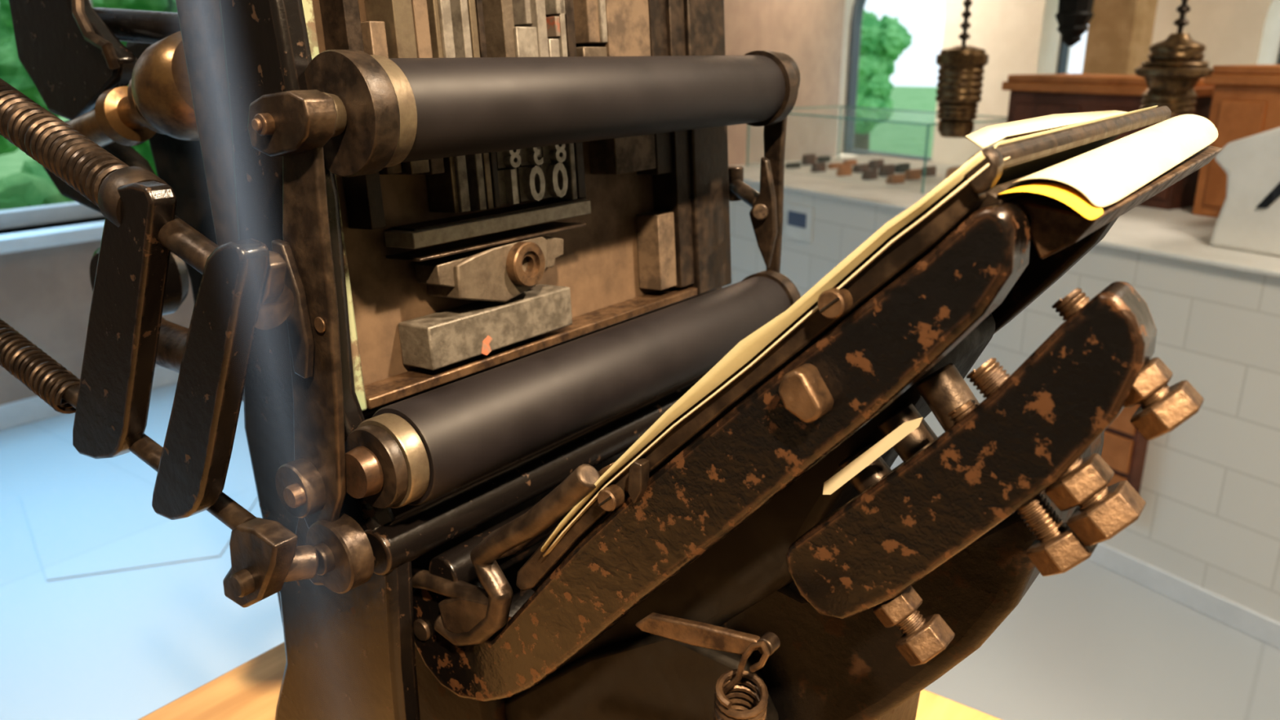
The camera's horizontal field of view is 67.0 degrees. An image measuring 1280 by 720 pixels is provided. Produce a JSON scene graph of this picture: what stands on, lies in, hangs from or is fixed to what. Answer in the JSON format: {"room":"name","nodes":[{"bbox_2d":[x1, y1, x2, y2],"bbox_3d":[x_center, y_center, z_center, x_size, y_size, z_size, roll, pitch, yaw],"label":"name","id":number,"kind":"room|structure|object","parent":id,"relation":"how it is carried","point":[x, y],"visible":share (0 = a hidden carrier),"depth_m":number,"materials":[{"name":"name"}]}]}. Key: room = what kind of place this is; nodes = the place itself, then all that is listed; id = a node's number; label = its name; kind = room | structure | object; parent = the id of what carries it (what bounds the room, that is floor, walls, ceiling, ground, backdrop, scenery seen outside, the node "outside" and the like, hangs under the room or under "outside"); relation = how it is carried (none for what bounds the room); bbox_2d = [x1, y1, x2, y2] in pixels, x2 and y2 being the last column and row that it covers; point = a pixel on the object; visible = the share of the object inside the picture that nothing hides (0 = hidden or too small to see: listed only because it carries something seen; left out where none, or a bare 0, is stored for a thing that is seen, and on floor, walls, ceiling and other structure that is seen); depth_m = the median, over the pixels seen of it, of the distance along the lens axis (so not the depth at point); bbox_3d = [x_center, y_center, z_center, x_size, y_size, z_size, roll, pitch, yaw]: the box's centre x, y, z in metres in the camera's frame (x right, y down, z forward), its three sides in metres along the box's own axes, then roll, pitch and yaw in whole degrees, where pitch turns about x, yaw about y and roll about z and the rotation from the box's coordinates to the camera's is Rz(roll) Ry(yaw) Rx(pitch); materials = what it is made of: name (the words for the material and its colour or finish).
{"room":"print shop","nodes":[
{"label":"print shop","id":0,"kind":"room"},
{"bbox_2d":[0,0,845,405],"bbox_3d":[-1.651,-1.646,3.982,0.250,3.300,10.900,13,22,35],"label":"wall","id":1,"kind":"structure","parent":0,"point":[46,294],"depth_m":6.85,"materials":[{"name":"paint"}]},
{"bbox_2d":[0,0,103,230],"bbox_3d":[-2.404,-1.383,3.019,0.060,2.011,3.000,13,22,35],"label":"window","id":2,"kind":"structure","parent":1,"relation":"in","point":[68,211],"depth_m":3.55,"materials":[{"name":"white"}]},
{"bbox_2d":[0,216,105,253],"bbox_3d":[-2.360,-0.392,3.302,0.350,0.050,3.200,13,22,35],"label":"trim","id":3,"kind":"structure","parent":1,"relation":"attached to","point":[13,242],"depth_m":3.42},
{"bbox_2d":[0,365,178,431],"bbox_3d":[-1.546,-0.094,4.398,0.012,0.090,10.900,13,22,35],"label":"baseboard","id":4,"kind":"structure","parent":1,"relation":"attached to","point":[28,411],"depth_m":3.53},
{"bbox_2d":[0,382,1279,719],"bbox_3d":[1.548,0.712,2.200,7.770,0.100,10.860,13,22,35],"label":"floor","id":5,"kind":"structure","parent":0,"point":[1089,641],"depth_m":2.24,"materials":[{"name":"tile"}]},
{"bbox_2d":[19,488,257,581],"bbox_3d":[-1.509,0.487,2.729,0.737,0.004,0.517,-1,18,-4],"label":"tile","id":6,"kind":"structure","parent":5,"relation":"on","point":[73,535],"depth_m":2.72,"materials":[{"name":"tile"}]},
{"bbox_2d":[137,642,1001,719],"bbox_3d":[0.004,0.788,0.440,1.106,0.830,0.990,13,22,35],"label":"table","id":7,"kind":"object","parent":5,"relation":"on","point":[251,691],"visible":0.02,"depth_m":0.73,"materials":[{"name":"brown wood"}]},
{"bbox_2d":[0,0,1222,719],"bbox_3d":[-0.127,-0.025,0.650,0.900,0.586,0.480,13,22,35],"label":"press","id":8,"kind":"object","parent":7,"relation":"on","point":[408,513],"visible":0.99,"depth_m":0.43,"materials":[{"name":"black metal"}]},
{"bbox_2d":[319,0,385,229],"bbox_3d":[-0.146,-0.163,0.473,0.031,0.198,0.009,13,22,35],"label":"furniture","id":9,"kind":"object","parent":8,"relation":"on","point":[340,19],"visible":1,"depth_m":0.48,"materials":[{"name":"wood"}]},
{"bbox_2d":[360,21,401,174],"bbox_3d":[-0.135,-0.133,0.495,0.022,0.076,0.009,13,22,35],"label":"furniture","id":10,"kind":"object","parent":8,"relation":"on","point":[374,35],"visible":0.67,"depth_m":0.48,"materials":[{"name":"brown wood"}]},
{"bbox_2d":[364,0,429,174],"bbox_3d":[-0.128,-0.182,0.491,0.033,0.173,0.012,13,22,35],"label":"furniture","id":11,"kind":"object","parent":8,"relation":"attached to","point":[397,15],"visible":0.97,"depth_m":0.49,"materials":[{"name":"brown wood"}]},
{"bbox_2d":[411,0,444,174],"bbox_3d":[-0.121,-0.185,0.502,0.031,0.174,0.009,13,22,35],"label":"furniture","id":12,"kind":"object","parent":8,"relation":"attached to","point":[420,9],"visible":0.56,"depth_m":0.50,"materials":[{"name":"brown wood"}]},
{"bbox_2d":[426,0,459,213],"bbox_3d":[-0.114,-0.176,0.512,0.033,0.196,0.004,13,22,35],"label":"furniture","id":13,"kind":"object","parent":8,"relation":"on","point":[442,187],"visible":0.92,"depth_m":0.53,"materials":[{"name":"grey metal"}]},
{"bbox_2d":[437,0,470,212],"bbox_3d":[-0.110,-0.177,0.515,0.035,0.196,0.007,13,22,35],"label":"furniture","id":14,"kind":"object","parent":8,"relation":"attached to","point":[444,6],"visible":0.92,"depth_m":0.51,"materials":[{"name":"metal"}]},
{"bbox_2d":[449,0,486,210],"bbox_3d":[-0.102,-0.180,0.526,0.034,0.197,0.005,13,22,35],"label":"furniture","id":15,"kind":"object","parent":8,"relation":"attached to","point":[459,8],"visible":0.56,"depth_m":0.53,"materials":[{"name":"metal"}]},
{"bbox_2d":[466,0,493,208],"bbox_3d":[-0.098,-0.182,0.533,0.032,0.198,0.005,13,22,35],"label":"furniture","id":16,"kind":"object","parent":8,"relation":"attached to","point":[471,3],"visible":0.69,"depth_m":0.53,"materials":[{"name":"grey metal"}]},
{"bbox_2d":[398,284,572,370],"bbox_3d":[-0.088,-0.021,0.574,0.028,0.026,0.117,13,22,35],"label":"block","id":17,"kind":"object","parent":8,"relation":"on","point":[442,339],"visible":1,"depth_m":0.55,"materials":[{"name":"grey metal"}]},
{"bbox_2d":[414,235,563,302],"bbox_3d":[-0.083,-0.052,0.568,0.035,0.036,0.103,13,22,35],"label":"quoins","id":18,"kind":"object","parent":17,"relation":"on","point":[501,273],"visible":0.96,"depth_m":0.55,"materials":[{"name":"grey metal"}]},
{"bbox_2d":[386,222,586,262],"bbox_3d":[-0.086,-0.070,0.566,0.028,0.004,0.136,13,22,35],"label":"bar","id":19,"kind":"object","parent":18,"relation":"on","point":[483,242],"visible":1,"depth_m":0.55,"materials":[{"name":"brown metal"}]},
{"bbox_2d":[384,200,591,248],"bbox_3d":[-0.084,-0.082,0.569,0.024,0.010,0.146,13,22,35],"label":"bar","id":20,"kind":"object","parent":19,"relation":"on","point":[464,230],"visible":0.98,"depth_m":0.55,"materials":[{"name":"metal"}]},
{"bbox_2d":[391,197,586,231],"bbox_3d":[-0.084,-0.087,0.572,0.019,0.004,0.142,13,22,35],"label":"bar","id":21,"kind":"object","parent":20,"relation":"on","point":[500,211],"visible":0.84,"depth_m":0.56,"materials":[{"name":"metal"}]},
{"bbox_2d":[497,168,519,204],"bbox_3d":[-0.082,-0.102,0.568,0.025,0.021,0.018,13,22,35],"label":"type sort","id":22,"kind":"object","parent":21,"relation":"on","point":[507,177],"visible":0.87,"depth_m":0.56,"materials":[{"name":"silver metal"}]},
{"bbox_2d":[495,149,520,168],"bbox_3d":[-0.082,-0.120,0.565,0.025,0.015,0.018,13,22,35],"label":"type sort","id":23,"kind":"object","parent":22,"relation":"on","point":[508,158],"visible":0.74,"depth_m":0.56,"materials":[{"name":"silver metal"}]},
{"bbox_2d":[505,164,545,201],"bbox_3d":[-0.071,-0.107,0.582,0.025,0.022,0.019,13,22,35],"label":"type sort","id":24,"kind":"object","parent":21,"relation":"on","point":[531,178],"visible":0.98,"depth_m":0.57,"materials":[{"name":"silver metal"}]},
{"bbox_2d":[519,146,543,165],"bbox_3d":[-0.070,-0.124,0.579,0.025,0.016,0.019,13,22,35],"label":"type sort","id":25,"kind":"object","parent":24,"relation":"on","point":[530,156],"visible":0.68,"depth_m":0.57,"materials":[{"name":"silver metal"}]},
{"bbox_2d":[539,162,568,198],"bbox_3d":[-0.058,-0.112,0.598,0.025,0.022,0.020,13,22,35],"label":"type sort","id":26,"kind":"object","parent":21,"relation":"on","point":[555,174],"visible":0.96,"depth_m":0.59,"materials":[{"name":"silver metal"}]},
{"bbox_2d":[541,143,566,163],"bbox_3d":[-0.058,-0.129,0.595,0.025,0.016,0.020,13,22,35],"label":"type sort","id":27,"kind":"object","parent":26,"relation":"on","point":[552,153],"visible":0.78,"depth_m":0.59,"materials":[{"name":"silver metal"}]},
{"bbox_2d":[506,241,545,287],"bbox_3d":[-0.070,-0.057,0.569,0.017,0.027,0.026,13,22,35],"label":"socket","id":28,"kind":"object","parent":18,"relation":"attached to","point":[525,260],"depth_m":0.56,"materials":[{"name":"brown metal"}]},
{"bbox_2d":[475,0,500,208],"bbox_3d":[-0.095,-0.183,0.536,0.033,0.197,0.004,13,22,35],"label":"furniture","id":29,"kind":"object","parent":8,"relation":"attached to","point":[478,3],"visible":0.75,"depth_m":0.53,"materials":[{"name":"metal"}]},
{"bbox_2d":[482,0,515,57],"bbox_3d":[-0.083,-0.207,0.548,0.030,0.160,0.009,13,22,35],"label":"furniture","id":30,"kind":"object","parent":8,"relation":"on","point":[498,15],"visible":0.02,"depth_m":0.55,"materials":[{"name":"brown wood"}]},
{"bbox_2d":[512,0,533,26],"bbox_3d":[-0.071,-0.243,0.558,0.025,0.096,0.015,13,22,35],"label":"furniture","id":31,"kind":"object","parent":8,"relation":"on","point":[522,12],"visible":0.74,"depth_m":0.56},
{"bbox_2d":[513,26,538,57],"bbox_3d":[-0.072,-0.163,0.570,0.026,0.063,0.017,13,22,35],"label":"furniture","id":32,"kind":"object","parent":8,"relation":"on","point":[526,37],"visible":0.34,"depth_m":0.56,"materials":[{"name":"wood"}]},
{"bbox_2d":[514,0,548,57],"bbox_3d":[-0.067,-0.212,0.567,0.033,0.161,0.008,13,22,35],"label":"furniture","id":33,"kind":"object","parent":8,"relation":"on","point":[538,6],"visible":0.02,"depth_m":0.56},
{"bbox_2d":[546,16,560,38],"bbox_3d":[-0.056,-0.201,0.586,0.021,0.013,0.008,13,22,35],"label":"furniture","id":34,"kind":"object","parent":8,"relation":"on","point":[553,23],"visible":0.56,"depth_m":0.58,"materials":[{"name":"red wood"}]},
{"bbox_2d":[547,38,559,57],"bbox_3d":[-0.058,-0.165,0.589,0.025,0.059,0.009,13,22,35],"label":"furniture","id":35,"kind":"object","parent":8,"relation":"on","point":[553,43],"visible":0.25,"depth_m":0.57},
{"bbox_2d":[544,0,565,15],"bbox_3d":[-0.058,-0.251,0.572,0.028,0.091,0.008,13,22,35],"label":"furniture","id":36,"kind":"object","parent":8,"relation":"on","point":[552,6],"visible":0.55,"depth_m":0.57,"materials":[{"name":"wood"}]},
{"bbox_2d":[546,0,577,199],"bbox_3d":[-0.054,-0.198,0.587,0.035,0.201,0.004,13,22,35],"label":"furniture","id":37,"kind":"object","parent":8,"relation":"attached to","point":[569,163],"visible":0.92,"depth_m":0.60,"materials":[{"name":"metal"}]},
{"bbox_2d":[564,0,586,198],"bbox_3d":[-0.049,-0.201,0.596,0.032,0.201,0.007,13,22,35],"label":"furniture","id":38,"kind":"object","parent":8,"relation":"on","point":[569,7],"visible":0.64,"depth_m":0.60,"materials":[{"name":"metal"}]},
{"bbox_2d":[573,0,599,44],"bbox_3d":[-0.038,-0.252,0.601,0.026,0.106,0.012,13,22,35],"label":"furniture","id":39,"kind":"object","parent":8,"relation":"on","point":[585,11],"visible":0.76,"depth_m":0.60,"materials":[{"name":"brown wood"}]},
{"bbox_2d":[576,46,607,56],"bbox_3d":[-0.034,-0.172,0.622,0.023,0.056,0.024,13,22,35],"label":"furniture","id":40,"kind":"object","parent":8,"relation":"on","point":[583,51],"visible":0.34,"depth_m":0.61,"materials":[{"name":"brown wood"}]},
{"bbox_2d":[582,0,607,44],"bbox_3d":[-0.031,-0.254,0.608,0.028,0.107,0.011,13,22,35],"label":"furniture","id":41,"kind":"object","parent":8,"relation":"on","point":[602,3],"visible":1,"depth_m":0.61,"materials":[{"name":"wood"}]},
{"bbox_2d":[583,0,656,174],"bbox_3d":[-0.016,-0.220,0.635,0.034,0.189,0.045,13,22,35],"label":"furniture","id":42,"kind":"object","parent":8,"relation":"attached to","point":[628,27],"visible":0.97,"depth_m":0.64,"materials":[{"name":"brown wood"}]},
{"bbox_2d":[636,0,673,174],"bbox_3d":[0.006,-0.227,0.666,0.031,0.194,0.020,13,22,35],"label":"furniture","id":43,"kind":"object","parent":8,"relation":"on","point":[657,8],"visible":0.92,"depth_m":0.67,"materials":[{"name":"wood"}]},
{"bbox_2d":[635,211,676,290],"bbox_3d":[0.012,-0.080,0.703,0.023,0.055,0.020,13,22,35],"label":"furniture","id":44,"kind":"object","parent":8,"relation":"on","point":[655,237],"visible":1,"depth_m":0.70,"materials":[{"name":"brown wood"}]},
{"bbox_2d":[652,0,693,287],"bbox_3d":[0.020,-0.190,0.690,0.040,0.278,0.018,13,22,35],"label":"furniture","id":45,"kind":"object","parent":8,"relation":"on","point":[671,190],"visible":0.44,"depth_m":0.70,"materials":[{"name":"wood"}]},
{"bbox_2d":[542,156,1010,556],"bbox_3d":[0.034,0.013,0.361,0.178,0.186,0.020,13,22,35],"label":"paper sheet","id":46,"kind":"object","parent":8,"relation":"on","point":[964,184],"visible":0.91,"depth_m":0.34,"materials":[{"name":"beige paper"}]},
{"bbox_2d":[540,105,1157,551],"bbox_3d":[0.106,-0.020,0.456,0.181,0.188,0.273,13,22,35],"label":"paper stack","id":47,"kind":"object","parent":8,"relation":"on","point":[748,347],"visible":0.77,"depth_m":0.34,"materials":[{"name":"beige paper"}]},
{"bbox_2d":[822,417,923,494],"bbox_3d":[0.086,0.036,0.361,0.037,0.041,0.001,13,22,35],"label":"paper","id":48,"kind":"object","parent":8,"relation":"attached to","point":[851,470],"visible":1,"depth_m":0.36,"materials":[{"name":"beige paper"}]},
{"bbox_2d":[964,110,1127,148],"bbox_3d":[0.174,-0.102,0.414,0.030,0.007,0.291,12,21,33],"label":"paper sheet","id":49,"kind":"object","parent":8,"relation":"attached to","point":[987,135],"visible":0.9,"depth_m":0.41,"materials":[{"name":"white paper"}]},
{"bbox_2d":[997,182,1103,219],"bbox_3d":[0.123,-0.048,0.289,0.028,0.008,0.022,13,22,35],"label":"paper sheet","id":50,"kind":"object","parent":8,"relation":"on","point":[1073,197],"visible":1,"depth_m":0.28,"materials":[{"name":"yellow paper"}]},
{"bbox_2d":[1011,114,1218,207],"bbox_3d":[0.201,-0.085,0.391,0.031,0.014,0.266,13,22,35],"label":"paper sheet","id":51,"kind":"object","parent":8,"relation":"on","point":[1107,174],"visible":1,"depth_m":0.35,"materials":[{"name":"white paper"}]},
{"bbox_2d":[722,155,1279,622],"bbox_3d":[2.276,0.359,1.750,1.035,0.847,6.200,-11,21,-31],"label":"counter","id":52,"kind":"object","parent":5,"relation":"on","point":[1209,519],"depth_m":2.32,"materials":[{"name":"white tile"}]},
{"bbox_2d":[785,162,800,168],"bbox_3d":[0.614,-0.783,3.885,0.060,0.021,0.030,-11,21,-31],"label":"tool","id":53,"kind":"object","parent":52,"relation":"on","point":[794,165],"visible":1,"depth_m":3.87,"materials":[{"name":"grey metal"}]},
{"bbox_2d":[785,202,813,243],"bbox_3d":[0.552,-0.476,3.353,0.006,0.120,0.137,-11,21,-31],"label":"label plate","id":54,"kind":"object","parent":52,"relation":"attached to","point":[799,219],"visible":1,"depth_m":3.35,"materials":[{"name":"white paper"}]},
{"bbox_2d":[801,153,815,164],"bbox_3d":[0.696,-0.829,3.990,0.060,0.043,0.024,-11,21,-31],"label":"tool","id":55,"kind":"object","parent":52,"relation":"on","point":[807,159],"visible":0.89,"depth_m":3.98,"materials":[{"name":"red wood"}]},
{"bbox_2d":[810,162,826,172],"bbox_3d":[0.695,-0.751,3.761,0.060,0.036,0.024,-11,21,-31],"label":"tool","id":56,"kind":"object","parent":52,"relation":"on","point":[817,166],"visible":1,"depth_m":3.75,"materials":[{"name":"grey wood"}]},
{"bbox_2d":[826,162,841,168],"bbox_3d":[0.779,-0.778,3.869,0.060,0.022,0.024,-11,21,-31],"label":"tool","id":57,"kind":"object","parent":52,"relation":"on","point":[831,166],"visible":0.8,"depth_m":3.86,"materials":[{"name":"orange wood"}]},
{"bbox_2d":[835,163,852,176],"bbox_3d":[0.771,-0.719,3.646,0.060,0.045,0.024,-11,21,-31],"label":"tool","id":58,"kind":"object","parent":52,"relation":"on","point":[842,170],"visible":1,"depth_m":3.63,"materials":[{"name":"orange wood"}]},
{"bbox_2d":[842,159,856,164],"bbox_3d":[0.862,-0.813,3.976,0.060,0.022,0.027,-11,21,-31],"label":"tool","id":59,"kind":"object","parent":52,"relation":"on","point":[853,162],"visible":0.7,"depth_m":3.96,"materials":[{"name":"orange wood"}]},
{"bbox_2d":[852,164,868,173],"bbox_3d":[0.856,-0.745,3.751,0.060,0.031,0.034,-11,21,-31],"label":"tool","id":60,"kind":"object","parent":52,"relation":"on","point":[859,168],"visible":0.79,"depth_m":3.73,"materials":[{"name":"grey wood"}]},
{"bbox_2d":[861,168,877,180],"bbox_3d":[0.842,-0.680,3.540,0.060,0.036,0.025,-11,21,-31],"label":"tool","id":61,"kind":"object","parent":52,"relation":"on","point":[868,174],"visible":1,"depth_m":3.53,"materials":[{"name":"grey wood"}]},
{"bbox_2d":[868,159,884,169],"bbox_3d":[0.941,-0.781,3.855,0.060,0.037,0.036,-11,21,-31],"label":"tool","id":62,"kind":"object","parent":52,"relation":"on","point":[873,164],"visible":0.76,"depth_m":3.84,"materials":[{"name":"red wood"}]},
{"bbox_2d":[746,106,1007,193],"bbox_3d":[0.897,-0.819,3.660,0.506,0.228,0.935,-11,21,-31],"label":"display case","id":63,"kind":"object","parent":52,"relation":"on","point":[928,125],"visible":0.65,"depth_m":3.51,"materials":[{"name":"clear glass"}]},
{"bbox_2d":[815,155,830,162],"bbox_3d":[0.777,-0.854,4.103,0.060,0.024,0.029,-11,21,-31],"label":"tool","id":64,"kind":"object","parent":63,"relation":"in","point":[823,158],"visible":1,"depth_m":4.09,"materials":[{"name":"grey metal"}]},
{"bbox_2d":[877,164,894,176],"bbox_3d":[0.928,-0.716,3.640,0.060,0.043,0.030,-11,21,-31],"label":"tool","id":65,"kind":"object","parent":52,"relation":"on","point":[886,170],"visible":0.9,"depth_m":3.63,"materials":[{"name":"red wood"}]},
{"bbox_2d":[885,173,904,183],"bbox_3d":[0.909,-0.646,3.440,0.060,0.032,0.036,-11,21,-31],"label":"tool","id":66,"kind":"object","parent":52,"relation":"on","point":[900,178],"visible":1,"depth_m":3.42,"materials":[{"name":"orange wood"}]},
{"bbox_2d":[894,162,910,173],"bbox_3d":[1.015,-0.745,3.743,0.060,0.035,0.032,-11,21,-31],"label":"tool","id":67,"kind":"object","parent":52,"relation":"on","point":[901,167],"visible":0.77,"depth_m":3.73,"materials":[{"name":"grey metal"}]},
{"bbox_2d":[904,168,920,180],"bbox_3d":[0.997,-0.680,3.538,0.060,0.038,0.034,-11,21,-31],"label":"tool","id":68,"kind":"object","parent":52,"relation":"on","point":[915,174],"visible":0.89,"depth_m":3.52,"materials":[{"name":"orange wood"}]},
{"bbox_2d":[920,165,936,176],"bbox_3d":[1.084,-0.711,3.638,0.060,0.036,0.031,-11,21,-31],"label":"tool","id":69,"kind":"object","parent":52,"relation":"on","point":[930,171],"visible":0.72,"depth_m":3.63,"materials":[{"name":"red wood"}]},
{"bbox_2d":[945,166,960,178],"bbox_3d":[1.150,-0.685,3.538,0.060,0.047,0.033,-11,21,-31],"label":"tool","id":70,"kind":"object","parent":52,"relation":"on","point":[950,171],"visible":0.48,"depth_m":3.52,"materials":[{"name":"orange wood"}]},
{"bbox_2d":[1001,73,1214,209],"bbox_3d":[1.553,-0.728,3.138,0.390,0.372,0.644,-11,21,-31],"label":"wooden cabinet","id":71,"kind":"object","parent":52,"relation":"on","point":[1031,95],"visible":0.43,"depth_m":3.00,"materials":[{"name":"red wood"}]},
{"bbox_2d":[1101,404,1148,494],"bbox_3d":[1.163,0.205,2.490,0.070,0.309,0.254,-11,21,-31],"label":"cabinet","id":72,"kind":"object","parent":52,"relation":"attached to","point":[1124,450],"visible":0.14,"depth_m":2.40,"materials":[{"name":"red wood"}]},
{"bbox_2d":[1191,64,1279,217],"bbox_3d":[1.834,-0.599,2.674,0.390,0.411,0.395,-11,21,-31],"label":"wooden cabinet","id":73,"kind":"object","parent":52,"relation":"on","point":[1246,100],"visible":0.62,"depth_m":2.64,"materials":[{"name":"orange wood"}]},
{"bbox_2d":[1209,127,1279,257],"bbox_3d":[1.604,-0.417,2.254,0.366,0.321,0.358,-11,21,-31],"label":"sign","id":74,"kind":"object","parent":52,"relation":"on","point":[1248,220],"visible":0.94,"depth_m":2.23,"materials":[{"name":"white paper"}]},
{"bbox_2d":[890,455,1279,648],"bbox_3d":[1.846,0.817,1.611,0.011,0.060,6.200,-11,21,-31],"label":"baseboard","id":75,"kind":"structure","parent":5,"relation":"on","point":[1266,629],"depth_m":2.36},
{"bbox_2d":[834,0,1279,165],"bbox_3d":[4.686,-1.600,3.838,0.350,3.300,12.000,-11,21,-31],"label":"wall","id":76,"kind":"structure","parent":0,"point":[1019,37],"depth_m":6.67,"materials":[{"name":"beige paint"}]},
{"bbox_2d":[842,0,931,161],"bbox_3d":[2.166,-2.506,7.905,0.080,1.701,1.212,-11,21,-31],"label":"window","id":77,"kind":"structure","parent":76,"relation":"in","point":[859,5],"depth_m":8.39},
{"bbox_2d":[1056,35,1069,73],"bbox_3d":[3.065,-2.091,6.544,0.080,1.004,0.456,-11,21,-31],"label":"window","id":78,"kind":"structure","parent":76,"relation":"in","point":[1064,48],"depth_m":6.72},
{"bbox_2d":[1276,48,1279,64],"bbox_3d":[3.885,-1.654,5.321,0.080,1.059,0.665,-11,21,-31],"label":"window","id":79,"kind":"structure","parent":76,"relation":"in","point":[1278,58],"depth_m":5.56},
{"bbox_2d":[1081,0,1158,75],"bbox_3d":[2.726,-2.105,5.412,0.200,3.300,0.282,-11,21,-31],"label":"column","id":80,"kind":"structure","parent":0,"point":[1119,37],"depth_m":5.41,"materials":[{"name":"beige paint"}]},
{"bbox_3d":[1.548,-2.533,1.184,8.000,0.100,11.100,13,22,35],"label":"ceiling","id":81,"kind":"structure","parent":0,"visible":0},
{"bbox_2d":[935,0,989,137],"bbox_3d":[0.952,-1.747,2.581,0.148,2.251,0.148,13,22,35],"label":"hanging lantern","id":82,"kind":"object","parent":81,"relation":"hanging from","point":[961,70],"visible":0.98,"depth_m":2.83,"materials":[{"name":"gold metal"}]},
{"bbox_2d":[1055,0,1093,46],"bbox_3d":[1.307,-1.900,2.633,0.108,1.991,0.107,13,22,35],"label":"hanging lantern","id":83,"kind":"object","parent":81,"relation":"hanging from","point":[1073,17],"visible":1,"depth_m":2.88,"materials":[{"name":"metal"}]},
{"bbox_2d":[1134,0,1213,115],"bbox_3d":[1.322,-1.644,2.098,0.176,2.152,0.176,13,22,35],"label":"hanging lantern","id":84,"kind":"object","parent":81,"relation":"hanging from","point":[1175,66],"visible":0.93,"depth_m":2.35,"materials":[{"name":"gold metal"}]},
{"label":"outside","id":85,"kind":"structure","parent":0,"visible":0},
{"bbox_2d":[0,85,937,177],"bbox_3d":[-11.666,-5.057,20.659,35.900,0.100,60.000,13,22,35],"label":"lawn","id":86,"kind":"structure","parent":85,"point":[886,137],"depth_m":17.91,"materials":[{"name":"green plant"}]},
{"bbox_2d":[0,0,18,155],"bbox_3d":[-6.125,-2.562,7.828,2.185,2.990,2.464,13,22,35],"label":"tree","id":87,"kind":"object","parent":86,"relation":"on","point":[6,30],"visible":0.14,"depth_m":8.32,"materials":[{"name":"green plant"}]},
{"bbox_2d":[0,160,75,210],"bbox_3d":[-3.090,-0.412,4.288,1.068,0.876,6.391,13,22,35],"label":"hedge","id":88,"kind":"object","parent":86,"relation":"on","point":[33,186],"visible":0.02,"depth_m":4.24,"materials":[{"name":"green plant"}]},
{"bbox_2d":[0,0,177,176],"bbox_3d":[-3.696,-2.294,7.237,2.113,2.841,2.394,1,18,4],"label":"tree","id":89,"kind":"object","parent":86,"relation":"on","point":[12,71],"visible":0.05,"depth_m":6.50,"materials":[{"name":"green plant"}]},
{"bbox_2d":[853,8,912,150],"bbox_3d":[2.941,-3.718,13.096,1.316,1.971,1.442,13,22,35],"label":"tree","id":90,"kind":"object","parent":86,"relation":"on","point":[882,41],"visible":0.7,"depth_m":12.77,"materials":[{"name":"green plant"}]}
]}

